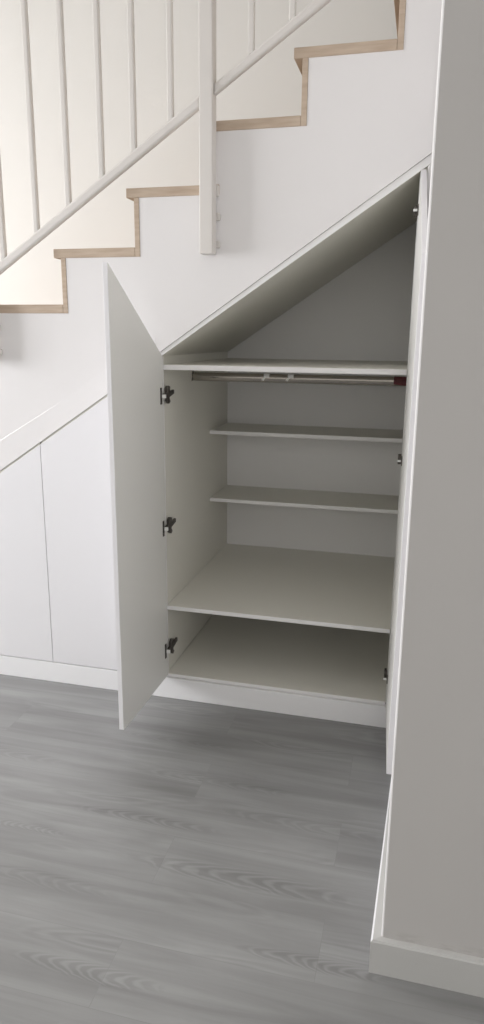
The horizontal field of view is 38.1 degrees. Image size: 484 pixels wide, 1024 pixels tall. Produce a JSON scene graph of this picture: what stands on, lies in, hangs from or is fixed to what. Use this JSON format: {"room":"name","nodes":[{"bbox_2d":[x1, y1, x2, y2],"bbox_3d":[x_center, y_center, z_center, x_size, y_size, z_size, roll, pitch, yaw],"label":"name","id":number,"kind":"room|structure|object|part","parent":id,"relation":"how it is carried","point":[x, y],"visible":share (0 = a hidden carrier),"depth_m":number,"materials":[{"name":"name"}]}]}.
{"room":"home hallway","nodes":[
{"label":"home hallway","id":0,"kind":"room"},
{"bbox_2d":[0,0,396,304],"bbox_3d":[0.338,-1.603,3.020,7.400,4.400,0.095,4,14,14],"label":"wall","id":1,"kind":"structure","parent":0,"point":[272,87],"depth_m":3.15,"materials":[{"name":"beige paint"}]},
{"bbox_2d":[0,0,441,439],"bbox_3d":[-1.088,-0.486,2.674,3.469,2.375,0.030,4,14,14],"label":"wall","id":2,"kind":"structure","parent":0,"point":[370,116],"depth_m":2.24,"materials":[{"name":"white paint"}]},
{"bbox_2d":[0,332,155,469],"bbox_3d":[-0.771,-0.299,2.619,0.966,0.735,0.004,4,14,14],"label":"trim","id":3,"kind":"structure","parent":2,"relation":"attached to","point":[18,442],"depth_m":2.59,"materials":[{"name":"white paint"}]},
{"bbox_2d":[0,674,483,1023],"bbox_3d":[-0.573,1.395,0.174,7.400,0.050,7.105,4,14,14],"label":"floor","id":4,"kind":"structure","parent":0,"point":[190,862],"depth_m":1.87,"materials":[{"name":"grey wood"}]},
{"bbox_2d":[0,441,52,661],"bbox_3d":[-0.902,0.056,3.167,0.492,0.909,0.804,4,14,14],"label":"base cabinet","id":5,"kind":"object","parent":4,"relation":"on","point":[25,613],"visible":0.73,"depth_m":2.77,"materials":[{"name":"white laminate"}]},
{"bbox_2d":[40,395,116,669],"bbox_3d":[-0.434,-0.061,3.015,0.466,1.220,0.804,4,14,14],"label":"cabinet","id":6,"kind":"object","parent":4,"relation":"on","point":[75,459],"visible":0.43,"depth_m":2.68,"materials":[{"name":"white laminate"}]},
{"bbox_2d":[0,655,385,727],"bbox_3d":[-0.335,0.680,2.757,1.878,0.085,0.025,4,14,14],"label":"plinth","id":7,"kind":"object","parent":4,"relation":"on","point":[341,710],"visible":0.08,"depth_m":2.68,"materials":[{"name":"white wood"}]},
{"bbox_2d":[0,0,405,312],"bbox_3d":[-1.003,-0.604,3.085,3.514,2.405,0.906,4,14,14],"label":"staircase","id":8,"kind":"structure","parent":4,"relation":"on","point":[302,55],"depth_m":2.20,"materials":[{"name":"brown wood"}]},
{"bbox_2d":[0,0,331,354],"bbox_3d":[-0.183,-1.542,2.127,1.547,2.145,0.059,4,14,14],"label":"stair railing","id":9,"kind":"object","parent":8,"relation":"attached to","point":[205,103],"visible":1,"depth_m":2.21,"materials":[{"name":"white paint"}]},
{"bbox_3d":[-0.512,-1.053,2.328,0.788,0.542,0.024,4,14,14],"label":"rail","id":10,"kind":"part","parent":9,"relation":"part of","materials":[{"name":"white paint"}]},
{"bbox_3d":[-0.104,-1.508,2.108,0.044,1.382,0.047,4,14,14],"label":"newel post","id":11,"kind":"part","parent":9,"relation":"part of","materials":[{"name":"white paint"}]},
{"bbox_3d":[0.241,-1.484,2.023,0.668,0.460,0.024,4,14,14],"label":"rail","id":12,"kind":"part","parent":9,"relation":"part of","materials":[{"name":"white paint"}]},
{"bbox_2d":[102,154,431,773],"bbox_3d":[0.197,-0.275,2.614,0.914,1.844,1.303,4,14,14],"label":"tall cabinet","id":13,"kind":"object","parent":4,"relation":"on","point":[261,459],"visible":0.98,"depth_m":2.87,"materials":[{"name":"white laminate"}]},
{"bbox_3d":[-0.342,-0.037,2.359,0.016,1.484,0.412,4,15,15],"label":"door","id":14,"kind":"part","parent":13,"relation":"part of","materials":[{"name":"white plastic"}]},
{"bbox_3d":[-0.184,-0.054,3.000,0.016,1.220,0.848,4,14,14],"label":"panel","id":15,"kind":"part","parent":13,"relation":"part of","materials":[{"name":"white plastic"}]},
{"bbox_3d":[0.220,0.563,3.038,0.834,0.014,0.864,4,14,14],"label":"panel","id":16,"kind":"part","parent":13,"relation":"part of","materials":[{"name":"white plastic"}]},
{"bbox_2d":[167,544,394,632],"bbox_3d":[0.223,0.293,2.974,0.834,0.016,0.858,4,14,14],"label":"shelf","id":17,"kind":"object","parent":13,"relation":"attached to","point":[299,584],"depth_m":2.88,"materials":[{"name":"white wood"}]},
{"bbox_2d":[163,358,407,374],"bbox_3d":[0.232,-0.578,2.755,0.834,0.018,0.858,4,14,14],"label":"shelf","id":18,"kind":"object","parent":13,"relation":"attached to","point":[376,366],"depth_m":2.49,"materials":[{"name":"white wood"}]},
{"bbox_3d":[0.206,-0.508,2.669,0.823,0.033,0.016,4,14,14],"label":"hanging rail","id":19,"kind":"part","parent":13,"relation":"part of","materials":[{"name":"silver metal"}]},
{"bbox_2d":[210,485,398,513],"bbox_3d":[0.296,-0.061,3.169,0.834,0.016,0.290,4,14,14],"label":"shelf","id":20,"kind":"object","parent":13,"relation":"attached to","point":[304,496],"depth_m":3.16,"materials":[{"name":"white wood"}]},
{"bbox_2d":[210,423,402,441],"bbox_3d":[0.299,-0.354,3.095,0.834,0.016,0.290,4,14,14],"label":"shelf","id":21,"kind":"object","parent":13,"relation":"attached to","point":[337,431],"depth_m":3.07,"materials":[{"name":"white wood"}]},
{"bbox_3d":[0.337,-0.399,3.234,0.867,1.785,0.010,4,14,14],"label":"panel","id":22,"kind":"part","parent":13,"relation":"part of","materials":[{"name":"beige wood"}]},
{"bbox_3d":[0.643,-0.269,2.730,0.016,1.786,0.848,4,14,14],"label":"panel","id":23,"kind":"part","parent":13,"relation":"part of","materials":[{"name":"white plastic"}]},
{"bbox_3d":[0.495,-0.116,2.110,0.016,1.774,0.428,3,14,11],"label":"door","id":24,"kind":"part","parent":13,"relation":"part of","materials":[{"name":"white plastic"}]},
{"bbox_2d":[381,0,483,957],"bbox_3d":[1.508,-0.348,1.453,2.216,2.750,1.010,4,14,14],"label":"wall","id":25,"kind":"structure","parent":0,"point":[434,885],"depth_m":1.32,"materials":[{"name":"beige paint"}]},
{"bbox_2d":[369,775,483,997],"bbox_3d":[1.487,0.944,1.767,2.226,0.090,1.012,4,14,14],"label":"baseboard","id":26,"kind":"structure","parent":25,"relation":"attached to","point":[416,963],"depth_m":1.53,"materials":[{"name":"paint"}]}
]}

